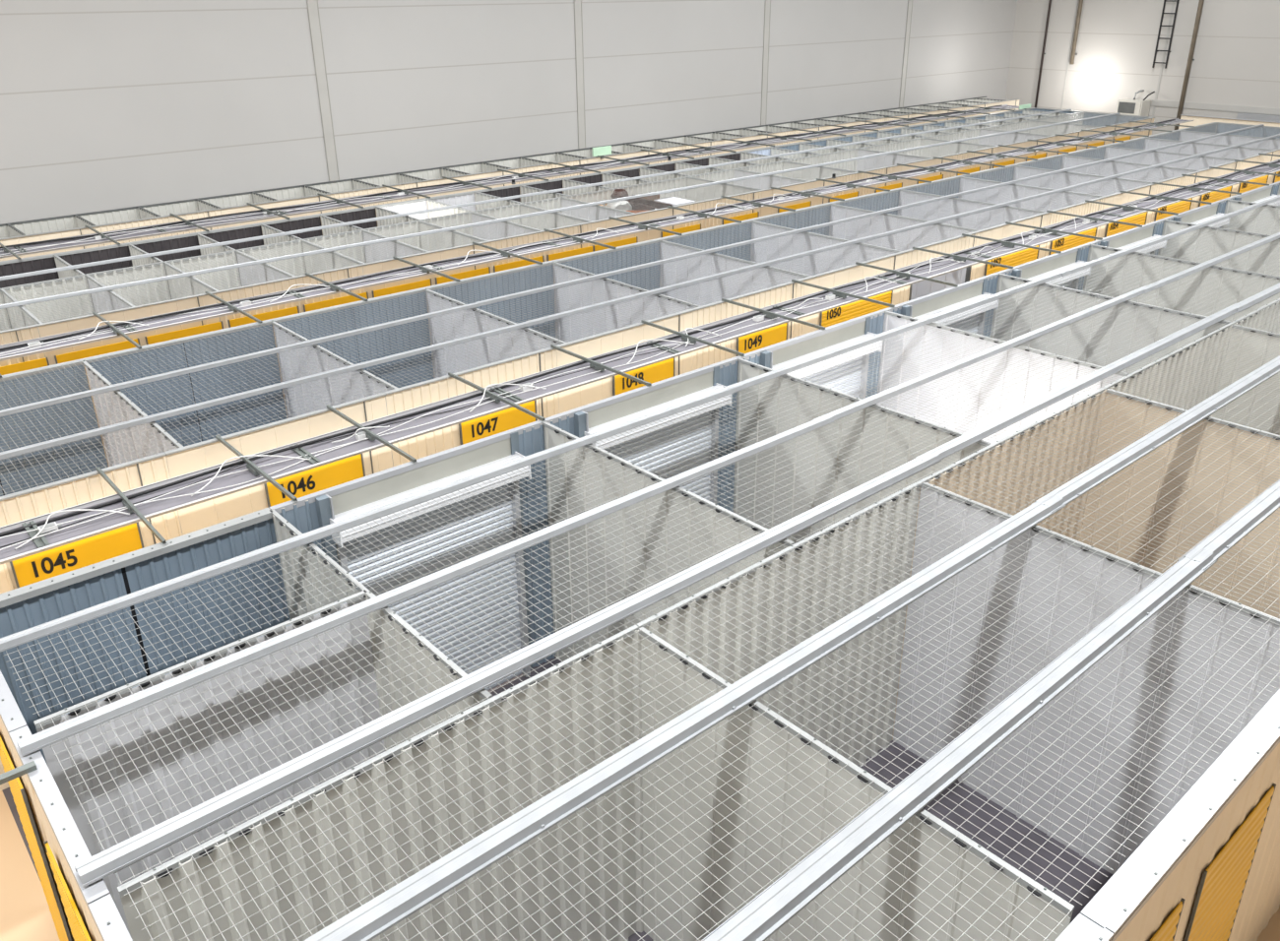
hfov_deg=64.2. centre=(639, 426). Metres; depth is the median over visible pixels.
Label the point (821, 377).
door curtain
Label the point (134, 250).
wall
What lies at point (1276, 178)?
roller door
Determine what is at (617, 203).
blanket
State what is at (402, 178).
wall
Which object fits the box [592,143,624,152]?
wall
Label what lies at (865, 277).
cable loop
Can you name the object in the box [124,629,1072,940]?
wire mesh cover
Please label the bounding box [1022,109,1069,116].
wall
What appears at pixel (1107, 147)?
wall
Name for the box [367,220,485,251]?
wire mesh cover
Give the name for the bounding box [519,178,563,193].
wall
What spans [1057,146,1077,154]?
roller door
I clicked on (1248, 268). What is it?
wire mesh cover
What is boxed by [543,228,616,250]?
bar
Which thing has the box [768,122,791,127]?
wall
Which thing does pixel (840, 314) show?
sign
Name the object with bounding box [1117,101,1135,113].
grille
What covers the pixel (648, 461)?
door curtain
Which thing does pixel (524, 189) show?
wall
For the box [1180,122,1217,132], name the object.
wall
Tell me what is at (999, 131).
wall
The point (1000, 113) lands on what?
wall
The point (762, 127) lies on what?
wall
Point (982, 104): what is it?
wall
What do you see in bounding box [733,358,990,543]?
wall
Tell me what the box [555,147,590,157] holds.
wall
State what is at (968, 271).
roller door
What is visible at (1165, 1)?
ladder
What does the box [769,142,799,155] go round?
wall
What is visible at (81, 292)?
steel beam
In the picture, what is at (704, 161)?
wall
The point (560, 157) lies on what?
wall
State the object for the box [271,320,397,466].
wall
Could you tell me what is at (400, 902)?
steel beam
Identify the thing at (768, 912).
steel beam
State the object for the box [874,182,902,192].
roller door
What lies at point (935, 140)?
wall
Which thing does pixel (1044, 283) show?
wire mesh cover
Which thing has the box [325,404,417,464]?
bar
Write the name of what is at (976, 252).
junction box
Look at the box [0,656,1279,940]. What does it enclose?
floor
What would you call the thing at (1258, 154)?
bar
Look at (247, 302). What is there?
junction box
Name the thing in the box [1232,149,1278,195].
wall
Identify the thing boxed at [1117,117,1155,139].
wall
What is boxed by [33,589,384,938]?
wall
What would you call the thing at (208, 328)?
roller door
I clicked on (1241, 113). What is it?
trim
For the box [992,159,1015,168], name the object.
roller door
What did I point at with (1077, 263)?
roller door
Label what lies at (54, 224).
wall
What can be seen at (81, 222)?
wall
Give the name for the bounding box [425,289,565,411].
wall
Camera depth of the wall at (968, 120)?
27.68 m
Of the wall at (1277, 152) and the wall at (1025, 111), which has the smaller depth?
the wall at (1277, 152)
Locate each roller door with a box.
[0,357,49,375]
[0,736,71,940]
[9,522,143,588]
[43,840,91,940]
[54,338,140,464]
[144,320,223,344]
[227,306,299,403]
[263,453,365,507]
[303,291,368,312]
[329,451,531,691]
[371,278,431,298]
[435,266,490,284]
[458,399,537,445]
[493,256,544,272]
[546,245,593,260]
[584,383,732,504]
[593,236,637,252]
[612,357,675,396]
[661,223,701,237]
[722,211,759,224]
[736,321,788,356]
[771,331,882,399]
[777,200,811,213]
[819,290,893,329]
[828,191,858,202]
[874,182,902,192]
[908,265,971,300]
[913,292,998,335]
[916,174,943,184]
[956,166,980,176]
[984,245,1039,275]
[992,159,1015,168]
[1025,152,1047,161]
[1026,260,1091,289]
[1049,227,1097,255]
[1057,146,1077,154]
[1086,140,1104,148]
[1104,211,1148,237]
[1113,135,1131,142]
[1117,234,1167,255]
[1150,897,1185,940]
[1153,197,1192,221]
[1183,783,1276,940]
[1190,212,1230,227]
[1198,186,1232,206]
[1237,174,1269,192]
[1251,194,1279,205]
[1273,171,1279,183]
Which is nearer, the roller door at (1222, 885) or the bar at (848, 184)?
the roller door at (1222, 885)
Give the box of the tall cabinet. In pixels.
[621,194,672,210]
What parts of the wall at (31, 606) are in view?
joint post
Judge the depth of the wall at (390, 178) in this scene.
20.30 m
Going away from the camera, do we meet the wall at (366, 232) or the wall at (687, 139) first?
the wall at (366, 232)
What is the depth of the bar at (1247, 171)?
19.65 m
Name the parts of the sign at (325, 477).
guide rail, guide rail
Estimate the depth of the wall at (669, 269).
14.27 m
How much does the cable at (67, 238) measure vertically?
0.051 m
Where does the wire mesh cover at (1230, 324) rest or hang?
on the wall at (135, 926)
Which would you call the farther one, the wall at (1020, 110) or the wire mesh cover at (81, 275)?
the wall at (1020, 110)
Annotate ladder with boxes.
[1152,0,1179,68]
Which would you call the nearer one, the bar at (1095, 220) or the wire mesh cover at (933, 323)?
the wire mesh cover at (933, 323)
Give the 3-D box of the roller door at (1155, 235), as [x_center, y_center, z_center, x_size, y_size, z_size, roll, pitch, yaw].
[7.338,-1.687,15.539,1.690,2.210,0.220,-19,30,-37]
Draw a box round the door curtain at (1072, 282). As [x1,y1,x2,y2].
[1059,279,1074,288]
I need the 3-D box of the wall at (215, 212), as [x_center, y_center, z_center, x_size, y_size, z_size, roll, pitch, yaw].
[-4.105,-3.644,20.122,15.836,2.400,0.052,-19,30,-37]
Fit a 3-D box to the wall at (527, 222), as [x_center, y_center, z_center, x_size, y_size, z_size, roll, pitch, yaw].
[-1.385,-2.418,17.215,0.030,2.400,1.976,-19,30,-37]
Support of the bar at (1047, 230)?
on the wall at (313, 511)
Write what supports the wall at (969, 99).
on the floor
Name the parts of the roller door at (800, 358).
guide rail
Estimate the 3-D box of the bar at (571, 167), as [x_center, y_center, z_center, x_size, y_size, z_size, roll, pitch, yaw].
[-1.345,-5.276,20.825,0.040,0.065,1.722,-19,30,-37]
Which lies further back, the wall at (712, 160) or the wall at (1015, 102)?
the wall at (1015, 102)
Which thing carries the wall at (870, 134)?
on the floor
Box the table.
[653,196,695,205]
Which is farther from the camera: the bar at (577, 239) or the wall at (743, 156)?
the wall at (743, 156)
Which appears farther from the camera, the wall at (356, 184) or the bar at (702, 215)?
the wall at (356, 184)
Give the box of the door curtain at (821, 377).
[800,356,862,398]
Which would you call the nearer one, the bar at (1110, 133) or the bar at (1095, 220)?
the bar at (1095, 220)
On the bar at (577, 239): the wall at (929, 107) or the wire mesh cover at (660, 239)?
the wire mesh cover at (660, 239)
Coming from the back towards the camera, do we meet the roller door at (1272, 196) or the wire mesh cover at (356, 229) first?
the roller door at (1272, 196)
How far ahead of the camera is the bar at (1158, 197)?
17.35 m
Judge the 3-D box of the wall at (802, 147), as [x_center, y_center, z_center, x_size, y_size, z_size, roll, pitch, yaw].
[4.221,-5.323,23.843,0.033,2.400,1.466,-19,30,-37]
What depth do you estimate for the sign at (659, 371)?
11.39 m
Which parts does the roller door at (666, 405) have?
guide rail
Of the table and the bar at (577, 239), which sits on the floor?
the table
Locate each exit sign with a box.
[592,145,611,158]
[1019,103,1031,109]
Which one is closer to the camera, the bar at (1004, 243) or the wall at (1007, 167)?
the bar at (1004, 243)
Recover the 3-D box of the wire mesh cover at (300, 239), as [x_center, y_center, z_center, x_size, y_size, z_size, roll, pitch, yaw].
[-4.705,-2.350,14.072,0.956,0.004,1.990,-19,30,-37]
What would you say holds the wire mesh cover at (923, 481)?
on the wall at (135, 926)
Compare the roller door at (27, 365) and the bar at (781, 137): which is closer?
the roller door at (27, 365)
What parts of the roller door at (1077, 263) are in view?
guide rail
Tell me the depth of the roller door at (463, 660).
8.40 m
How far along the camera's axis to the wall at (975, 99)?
32.73 m
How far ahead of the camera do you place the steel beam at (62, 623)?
7.61 m
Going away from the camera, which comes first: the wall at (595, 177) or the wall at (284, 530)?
the wall at (284, 530)
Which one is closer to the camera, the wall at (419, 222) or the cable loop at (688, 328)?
the cable loop at (688, 328)
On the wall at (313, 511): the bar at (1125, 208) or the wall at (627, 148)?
the bar at (1125, 208)
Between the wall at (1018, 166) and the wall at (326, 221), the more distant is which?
the wall at (1018, 166)
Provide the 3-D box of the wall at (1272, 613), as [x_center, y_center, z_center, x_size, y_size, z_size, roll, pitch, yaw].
[5.079,1.136,8.806,0.043,2.405,2.623,-19,30,-37]
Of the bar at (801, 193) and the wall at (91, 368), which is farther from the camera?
the bar at (801, 193)
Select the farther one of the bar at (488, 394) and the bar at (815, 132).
the bar at (815, 132)
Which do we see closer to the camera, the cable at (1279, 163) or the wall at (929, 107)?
the cable at (1279, 163)
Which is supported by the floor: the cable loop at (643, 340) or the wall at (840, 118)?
the wall at (840, 118)
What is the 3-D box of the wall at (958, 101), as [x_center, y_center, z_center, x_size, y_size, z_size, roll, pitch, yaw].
[10.451,-9.108,32.503,0.033,2.400,1.146,-19,30,-37]
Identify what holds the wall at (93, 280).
on the floor
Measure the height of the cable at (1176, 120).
0.032 m
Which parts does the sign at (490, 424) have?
guide rail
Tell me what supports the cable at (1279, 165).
on the tray at (150, 510)
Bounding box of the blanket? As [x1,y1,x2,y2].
[605,200,632,210]
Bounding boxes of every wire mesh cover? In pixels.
[0,290,39,329]
[0,360,178,495]
[2,545,362,715]
[4,274,132,322]
[39,592,488,885]
[87,321,393,445]
[88,261,214,306]
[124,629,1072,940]
[169,250,293,290]
[240,239,362,275]
[276,289,560,385]
[305,229,425,262]
[315,446,792,694]
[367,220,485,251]
[420,211,539,240]
[427,261,698,342]
[476,203,590,229]
[521,196,635,220]
[554,239,809,305]
[563,176,763,212]
[592,374,990,541]
[642,481,1279,905]
[665,220,898,275]
[691,168,809,189]
[737,160,856,180]
[755,203,979,251]
[787,148,932,171]
[790,322,1128,442]
[832,189,1043,229]
[859,137,993,157]
[901,176,1103,210]
[923,128,1052,145]
[927,388,1279,617]
[934,282,1230,373]
[961,165,1150,195]
[984,120,1102,135]
[1019,154,1197,182]
[1033,111,1152,126]
[1048,251,1279,320]
[1068,145,1233,170]
[1107,323,1279,433]
[1108,137,1273,159]
[1138,226,1279,275]
[1147,129,1279,149]
[1184,122,1279,138]
[1185,109,1279,122]
[1211,204,1279,234]
[1232,299,1279,332]
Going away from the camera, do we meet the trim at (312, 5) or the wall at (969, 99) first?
the trim at (312, 5)
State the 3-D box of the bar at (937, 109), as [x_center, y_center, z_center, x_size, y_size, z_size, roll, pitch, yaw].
[9.293,-9.039,29.338,0.040,0.065,1.722,-19,30,-37]
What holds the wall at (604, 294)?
on the floor
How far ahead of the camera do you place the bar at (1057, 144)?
23.29 m
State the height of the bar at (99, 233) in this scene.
0.065 m
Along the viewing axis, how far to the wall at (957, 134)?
25.53 m
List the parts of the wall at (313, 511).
door post, header panel, door post, door post, header panel, door post, door post, header panel, door post, door post, header panel, door post, door post, header panel, door post, door post, header panel, door post, door post, header panel, header panel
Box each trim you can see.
[306,0,339,181]
[574,0,585,148]
[760,0,770,125]
[898,0,912,107]
[1060,0,1078,109]
[1151,99,1279,115]
[1152,1,1174,117]
[1236,112,1279,122]
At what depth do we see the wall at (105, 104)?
20.11 m
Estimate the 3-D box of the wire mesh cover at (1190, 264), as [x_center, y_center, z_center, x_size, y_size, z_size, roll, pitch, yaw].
[6.565,-1.765,12.465,2.351,0.004,2.163,-19,30,-37]
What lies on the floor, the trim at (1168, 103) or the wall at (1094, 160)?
the wall at (1094, 160)
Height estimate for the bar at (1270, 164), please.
0.065 m
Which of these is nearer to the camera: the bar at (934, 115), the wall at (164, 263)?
the wall at (164, 263)
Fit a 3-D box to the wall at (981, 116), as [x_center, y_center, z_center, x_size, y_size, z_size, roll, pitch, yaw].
[9.336,-7.520,28.836,0.986,2.400,0.030,-19,30,-37]
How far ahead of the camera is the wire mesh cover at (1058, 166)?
20.25 m
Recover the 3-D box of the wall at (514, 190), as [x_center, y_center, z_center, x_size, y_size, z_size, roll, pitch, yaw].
[-2.608,-3.294,19.277,0.986,2.400,0.030,-19,30,-37]
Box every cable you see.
[0,105,1001,249]
[0,106,1007,248]
[0,106,1009,252]
[0,106,1011,255]
[0,119,1175,350]
[0,120,1177,356]
[0,121,1172,351]
[0,121,1181,354]
[0,160,1279,536]
[0,163,1279,538]
[0,165,1279,548]
[0,167,1278,550]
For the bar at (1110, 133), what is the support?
on the wall at (1078, 133)
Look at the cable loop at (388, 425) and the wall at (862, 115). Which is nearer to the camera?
the cable loop at (388, 425)
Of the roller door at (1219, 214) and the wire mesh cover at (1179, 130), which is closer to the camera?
the roller door at (1219, 214)
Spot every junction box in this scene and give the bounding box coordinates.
[27,340,43,348]
[37,521,62,534]
[240,300,253,306]
[355,431,366,440]
[518,383,534,391]
[753,315,764,321]
[825,293,835,300]
[970,251,979,256]
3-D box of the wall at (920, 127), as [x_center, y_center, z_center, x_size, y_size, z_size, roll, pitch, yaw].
[7.097,-6.728,27.044,0.986,2.400,0.030,-19,30,-37]
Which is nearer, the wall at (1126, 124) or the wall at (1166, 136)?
the wall at (1166, 136)
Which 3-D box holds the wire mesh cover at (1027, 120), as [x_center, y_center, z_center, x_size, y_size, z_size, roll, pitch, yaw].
[10.263,-7.646,26.051,2.476,0.004,1.990,-19,30,-37]
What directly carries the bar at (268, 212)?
on the wall at (215, 212)
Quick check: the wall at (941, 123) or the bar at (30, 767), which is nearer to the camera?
the bar at (30, 767)
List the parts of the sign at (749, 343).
guide rail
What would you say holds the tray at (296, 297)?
hanging from the bar
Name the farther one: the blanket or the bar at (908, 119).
the bar at (908, 119)
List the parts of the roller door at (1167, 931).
guide rail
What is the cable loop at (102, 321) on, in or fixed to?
on the tray at (296, 297)
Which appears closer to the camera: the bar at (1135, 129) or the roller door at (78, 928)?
the roller door at (78, 928)
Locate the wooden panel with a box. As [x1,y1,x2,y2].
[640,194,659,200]
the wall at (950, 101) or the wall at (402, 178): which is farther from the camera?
the wall at (950, 101)
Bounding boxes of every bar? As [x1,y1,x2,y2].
[0,243,21,260]
[0,761,37,784]
[84,224,120,245]
[92,312,142,349]
[95,466,168,546]
[169,213,209,232]
[204,291,262,323]
[214,435,299,503]
[247,202,289,219]
[304,272,367,302]
[317,192,363,208]
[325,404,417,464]
[382,184,431,198]
[392,256,460,282]
[442,176,492,190]
[447,372,546,422]
[472,242,542,264]
[497,168,549,181]
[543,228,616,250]
[548,161,601,173]
[550,344,652,386]
[597,155,648,166]
[608,216,681,236]
[640,149,694,159]
[640,320,744,357]
[667,205,742,223]
[682,143,736,152]
[720,137,774,146]
[721,195,795,211]
[721,298,826,330]
[758,132,812,141]
[769,187,844,201]
[791,279,895,308]
[792,128,845,135]
[816,178,890,191]
[825,124,878,130]
[855,120,908,127]
[855,261,959,287]
[857,170,931,183]
[884,116,937,122]
[896,163,969,175]
[911,112,964,118]
[912,247,1013,269]
[933,156,1005,167]
[937,109,990,114]
[961,105,1015,111]
[961,233,1061,254]
[965,150,1037,160]
[997,144,1068,154]
[1005,221,1103,240]
[1026,139,1096,147]
[1046,210,1143,227]
[1054,133,1124,142]
[1081,129,1149,136]
[1085,199,1178,215]
[1105,125,1172,131]
[1119,191,1212,204]
[1128,121,1194,127]
[1152,182,1241,194]
[1181,174,1270,186]
[1209,166,1279,176]
[1234,159,1279,167]
[1258,153,1279,156]
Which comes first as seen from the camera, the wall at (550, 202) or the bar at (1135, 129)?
the wall at (550, 202)
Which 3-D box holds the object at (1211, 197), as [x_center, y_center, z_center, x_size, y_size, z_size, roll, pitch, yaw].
[11.681,-3.962,21.003,1.518,1.994,0.021,-19,30,-37]
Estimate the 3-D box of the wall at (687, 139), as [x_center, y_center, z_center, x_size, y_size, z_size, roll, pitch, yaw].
[1.493,-5.939,25.333,0.033,2.400,1.146,-19,30,-37]
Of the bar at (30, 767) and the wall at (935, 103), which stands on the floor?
the wall at (935, 103)
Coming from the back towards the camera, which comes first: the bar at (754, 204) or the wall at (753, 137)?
the wall at (753, 137)
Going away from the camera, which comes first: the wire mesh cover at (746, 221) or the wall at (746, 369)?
the wall at (746, 369)
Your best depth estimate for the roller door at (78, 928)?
4.79 m
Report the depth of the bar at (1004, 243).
14.38 m
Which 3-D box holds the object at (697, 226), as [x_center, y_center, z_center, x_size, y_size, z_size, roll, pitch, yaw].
[0.712,-2.447,17.691,0.908,2.019,0.021,-19,30,-37]
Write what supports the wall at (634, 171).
on the floor
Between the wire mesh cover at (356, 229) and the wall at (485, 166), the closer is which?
the wire mesh cover at (356, 229)
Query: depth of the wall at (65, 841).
4.64 m
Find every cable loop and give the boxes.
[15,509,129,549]
[78,320,149,340]
[191,454,309,496]
[269,284,329,302]
[331,425,389,443]
[457,250,500,264]
[469,384,545,412]
[626,339,694,365]
[685,327,721,347]
[780,298,823,310]
[864,276,896,292]
[928,257,964,273]
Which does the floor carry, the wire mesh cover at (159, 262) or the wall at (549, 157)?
the wall at (549, 157)
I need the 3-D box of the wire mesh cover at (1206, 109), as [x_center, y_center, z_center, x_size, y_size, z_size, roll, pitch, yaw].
[17.714,-8.079,26.894,1.816,0.004,5.860,-19,30,-37]
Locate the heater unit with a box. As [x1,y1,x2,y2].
[1115,89,1154,116]
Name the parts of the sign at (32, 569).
guide rail, guide rail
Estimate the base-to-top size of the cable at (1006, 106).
0.032 m
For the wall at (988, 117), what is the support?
on the floor
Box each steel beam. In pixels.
[0,108,1071,280]
[0,112,1120,309]
[0,124,1264,417]
[0,133,1279,459]
[0,194,1279,651]
[16,232,1279,756]
[74,282,1279,888]
[303,355,1279,940]
[701,479,1279,940]
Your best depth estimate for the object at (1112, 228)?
18.33 m
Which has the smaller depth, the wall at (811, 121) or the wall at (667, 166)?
the wall at (667, 166)
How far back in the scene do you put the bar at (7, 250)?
14.50 m
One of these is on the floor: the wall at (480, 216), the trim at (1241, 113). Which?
the wall at (480, 216)
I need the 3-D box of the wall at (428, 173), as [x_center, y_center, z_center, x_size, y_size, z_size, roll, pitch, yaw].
[-4.485,-4.127,21.253,0.986,2.400,0.030,-19,30,-37]
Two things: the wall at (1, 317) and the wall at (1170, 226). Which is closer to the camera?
the wall at (1, 317)
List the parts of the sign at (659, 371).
guide rail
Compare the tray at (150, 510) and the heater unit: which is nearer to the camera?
the tray at (150, 510)
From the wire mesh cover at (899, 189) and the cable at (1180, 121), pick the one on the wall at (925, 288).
the wire mesh cover at (899, 189)
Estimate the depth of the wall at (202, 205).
17.84 m
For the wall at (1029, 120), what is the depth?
27.03 m
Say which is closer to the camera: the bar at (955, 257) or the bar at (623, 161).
the bar at (955, 257)
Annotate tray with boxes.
[0,104,1019,258]
[0,118,1193,361]
[0,158,1279,565]
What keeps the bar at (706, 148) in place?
on the wall at (215, 212)
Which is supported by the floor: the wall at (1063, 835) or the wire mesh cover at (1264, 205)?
the wall at (1063, 835)
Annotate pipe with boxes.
[1034,0,1051,107]
[1069,0,1083,63]
[1174,0,1203,129]
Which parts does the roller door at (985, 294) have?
guide rail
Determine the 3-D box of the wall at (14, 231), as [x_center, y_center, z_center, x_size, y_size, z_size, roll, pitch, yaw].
[-9.705,-1.977,16.371,0.033,2.400,1.146,-19,30,-37]
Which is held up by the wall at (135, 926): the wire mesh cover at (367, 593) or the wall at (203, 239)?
the wire mesh cover at (367, 593)
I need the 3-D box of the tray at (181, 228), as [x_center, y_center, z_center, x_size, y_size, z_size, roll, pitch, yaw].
[0.076,-5.761,22.014,30.300,0.048,0.632,-19,30,-37]
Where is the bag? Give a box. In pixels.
[610,189,628,198]
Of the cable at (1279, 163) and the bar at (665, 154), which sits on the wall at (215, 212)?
the bar at (665, 154)
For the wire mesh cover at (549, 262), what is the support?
on the bar at (503, 253)
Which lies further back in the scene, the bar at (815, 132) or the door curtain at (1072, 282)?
the bar at (815, 132)
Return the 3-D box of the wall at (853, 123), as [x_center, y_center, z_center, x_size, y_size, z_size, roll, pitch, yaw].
[5.580,-7.070,27.873,1.976,2.400,0.052,-19,30,-37]
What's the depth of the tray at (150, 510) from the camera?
9.02 m
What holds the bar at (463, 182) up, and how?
on the wall at (215, 212)
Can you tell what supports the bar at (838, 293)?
on the wall at (188, 459)
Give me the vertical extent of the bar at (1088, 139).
0.065 m
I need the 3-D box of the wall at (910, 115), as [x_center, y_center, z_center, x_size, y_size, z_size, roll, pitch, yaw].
[7.071,-7.598,29.066,1.976,2.400,0.052,-19,30,-37]
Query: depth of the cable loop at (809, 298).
11.70 m
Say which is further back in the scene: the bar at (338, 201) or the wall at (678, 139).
the wall at (678, 139)
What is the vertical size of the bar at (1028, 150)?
0.065 m
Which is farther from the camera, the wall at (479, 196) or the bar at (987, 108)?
the bar at (987, 108)
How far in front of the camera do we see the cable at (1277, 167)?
8.90 m
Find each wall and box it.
[0,0,1017,225]
[0,137,1042,367]
[0,139,717,261]
[0,159,1241,790]
[0,176,959,496]
[0,191,476,327]
[0,223,10,238]
[0,288,11,331]
[0,288,45,356]
[0,508,290,765]
[0,670,132,940]
[1,211,472,322]
[6,223,25,237]
[8,178,352,235]
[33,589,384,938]
[53,255,84,278]
[74,214,99,246]
[82,361,183,532]
[85,274,134,313]
[117,298,1279,940]
[128,243,163,266]
[137,206,160,218]
[163,261,220,321]
[196,198,221,212]
[196,233,235,255]
[235,250,295,286]
[252,192,277,203]
[260,223,306,271]
[268,182,1279,669]
[269,509,492,751]
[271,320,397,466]
[301,239,365,288]
[303,185,330,196]
[320,214,366,261]
[351,172,397,186]
[351,179,379,190]
[362,229,429,262]
[375,206,421,247]
[397,167,441,182]
[397,173,427,184]
[418,220,488,252]
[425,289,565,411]
[427,198,472,228]
[440,161,481,173]
[440,167,471,178]
[471,211,541,240]
[472,203,520,224]
[474,185,520,207]
[475,192,520,212]
[481,156,519,168]
[481,162,511,172]
[519,156,548,167]
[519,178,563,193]
[519,185,568,213]
[519,196,561,213]
[519,203,592,230]
[520,152,556,162]
[542,421,794,661]
[553,261,699,342]
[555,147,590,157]
[556,152,585,162]
[561,176,687,207]
[561,196,634,221]
[562,172,602,188]
[562,178,611,195]
[590,147,622,157]
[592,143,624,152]
[602,172,651,188]
[604,166,639,177]
[623,138,654,147]
[623,143,655,152]
[639,627,1074,940]
[640,161,675,171]
[640,167,689,183]
[654,135,685,143]
[654,139,683,148]
[659,239,810,306]
[675,161,725,175]
[677,156,708,166]
[684,131,713,138]
[684,135,714,143]
[686,168,734,198]
[687,176,762,201]
[708,156,758,169]
[710,151,740,160]
[712,131,743,139]
[714,128,740,134]
[716,132,772,154]
[733,168,808,190]
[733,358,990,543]
[736,160,783,176]
[740,128,772,135]
[740,147,770,155]
[740,151,791,164]
[743,125,766,130]
[750,220,900,275]
[766,125,798,131]
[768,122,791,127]
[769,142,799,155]
[770,147,821,158]
[772,126,824,145]
[782,148,858,171]
[782,160,857,181]
[790,118,815,124]
[790,122,823,128]
[798,138,827,150]
[799,142,848,154]
[814,115,837,121]
[814,118,844,125]
[823,119,871,138]
[826,134,852,141]
[826,138,876,149]
[829,203,978,300]
[836,112,859,120]
[836,115,868,122]
[851,130,877,141]
[852,134,900,144]
[856,148,933,171]
[858,110,881,118]
[858,137,922,156]
[859,113,891,119]
[869,113,913,131]
[876,128,900,137]
[876,310,1128,444]
[877,130,924,140]
[880,110,910,116]
[881,107,900,111]
[893,482,1279,874]
[897,189,1045,230]
[899,104,920,111]
[899,107,930,113]
[899,124,923,133]
[900,128,949,136]
[911,108,952,125]
[919,105,952,110]
[920,102,939,106]
[921,137,996,157]
[922,121,945,128]
[922,124,972,132]
[924,128,980,143]
[938,102,968,107]
[942,100,957,103]
[944,118,965,125]
[944,121,991,128]
[951,102,988,119]
[956,97,974,103]
[957,100,987,105]
[958,176,1102,211]
[962,165,1014,182]
[964,115,985,121]
[964,118,1015,126]
[973,97,1002,102]
[978,128,1049,145]
[981,120,1031,132]
[984,112,1005,119]
[984,115,1032,122]
[987,98,1020,113]
[990,273,1229,374]
[1004,112,1051,119]
[1005,0,1279,134]
[1006,109,1023,113]
[1013,165,1151,195]
[1014,154,1063,170]
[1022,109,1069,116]
[1029,120,1101,135]
[1032,111,1084,124]
[1035,107,1151,126]
[1039,130,1083,156]
[1054,689,1279,940]
[1060,154,1198,182]
[1065,145,1105,159]
[1079,388,1279,619]
[1080,124,1119,149]
[1082,244,1279,322]
[1103,145,1234,170]
[1107,137,1145,149]
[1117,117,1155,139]
[1143,137,1274,159]
[1145,129,1180,140]
[1157,219,1279,276]
[1178,114,1279,128]
[1178,129,1279,149]
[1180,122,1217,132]
[1212,324,1279,435]
[1216,122,1279,138]
[1220,199,1279,235]
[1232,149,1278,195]
[1269,148,1279,184]
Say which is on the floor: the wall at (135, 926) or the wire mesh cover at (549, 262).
the wall at (135, 926)
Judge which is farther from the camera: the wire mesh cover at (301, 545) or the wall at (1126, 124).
the wall at (1126, 124)
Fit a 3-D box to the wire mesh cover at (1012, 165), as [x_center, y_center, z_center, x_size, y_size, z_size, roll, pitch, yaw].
[7.798,-4.641,19.121,1.916,0.004,2.833,-19,30,-37]
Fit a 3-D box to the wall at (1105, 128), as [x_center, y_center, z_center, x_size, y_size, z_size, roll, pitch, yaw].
[11.783,-6.545,26.515,1.956,2.400,0.052,-19,30,-37]
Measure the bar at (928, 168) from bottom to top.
0.065 m
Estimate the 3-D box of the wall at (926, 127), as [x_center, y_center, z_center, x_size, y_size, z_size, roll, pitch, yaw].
[7.954,-6.644,26.830,0.033,2.400,1.466,-19,30,-37]
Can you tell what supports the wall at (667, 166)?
on the floor
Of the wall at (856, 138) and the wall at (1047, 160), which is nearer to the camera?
the wall at (1047, 160)
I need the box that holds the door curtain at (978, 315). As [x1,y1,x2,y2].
[947,314,979,333]
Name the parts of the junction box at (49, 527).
lid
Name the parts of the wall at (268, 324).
joint post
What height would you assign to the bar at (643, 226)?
0.065 m
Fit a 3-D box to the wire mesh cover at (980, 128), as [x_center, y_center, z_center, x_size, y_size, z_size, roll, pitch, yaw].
[8.382,-6.980,24.546,2.476,0.004,1.990,-19,30,-37]
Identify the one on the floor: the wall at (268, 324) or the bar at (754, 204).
the wall at (268, 324)
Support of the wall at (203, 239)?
on the floor
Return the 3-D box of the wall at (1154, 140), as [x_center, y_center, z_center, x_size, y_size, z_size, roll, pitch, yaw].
[12.909,-5.343,23.697,0.030,2.400,2.819,-19,30,-37]
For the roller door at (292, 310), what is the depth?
12.95 m
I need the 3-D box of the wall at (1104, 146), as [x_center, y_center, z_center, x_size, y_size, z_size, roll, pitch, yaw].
[9.784,-4.983,22.930,1.934,2.400,0.045,-19,30,-37]
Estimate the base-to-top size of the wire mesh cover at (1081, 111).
0.004 m
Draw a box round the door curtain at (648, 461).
[603,410,711,501]
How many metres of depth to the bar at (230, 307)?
11.79 m
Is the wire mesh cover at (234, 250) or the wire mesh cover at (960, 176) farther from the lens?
the wire mesh cover at (960, 176)
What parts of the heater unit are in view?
casing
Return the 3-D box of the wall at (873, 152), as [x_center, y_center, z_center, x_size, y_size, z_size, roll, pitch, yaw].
[5.562,-4.876,22.774,0.030,2.400,1.976,-19,30,-37]

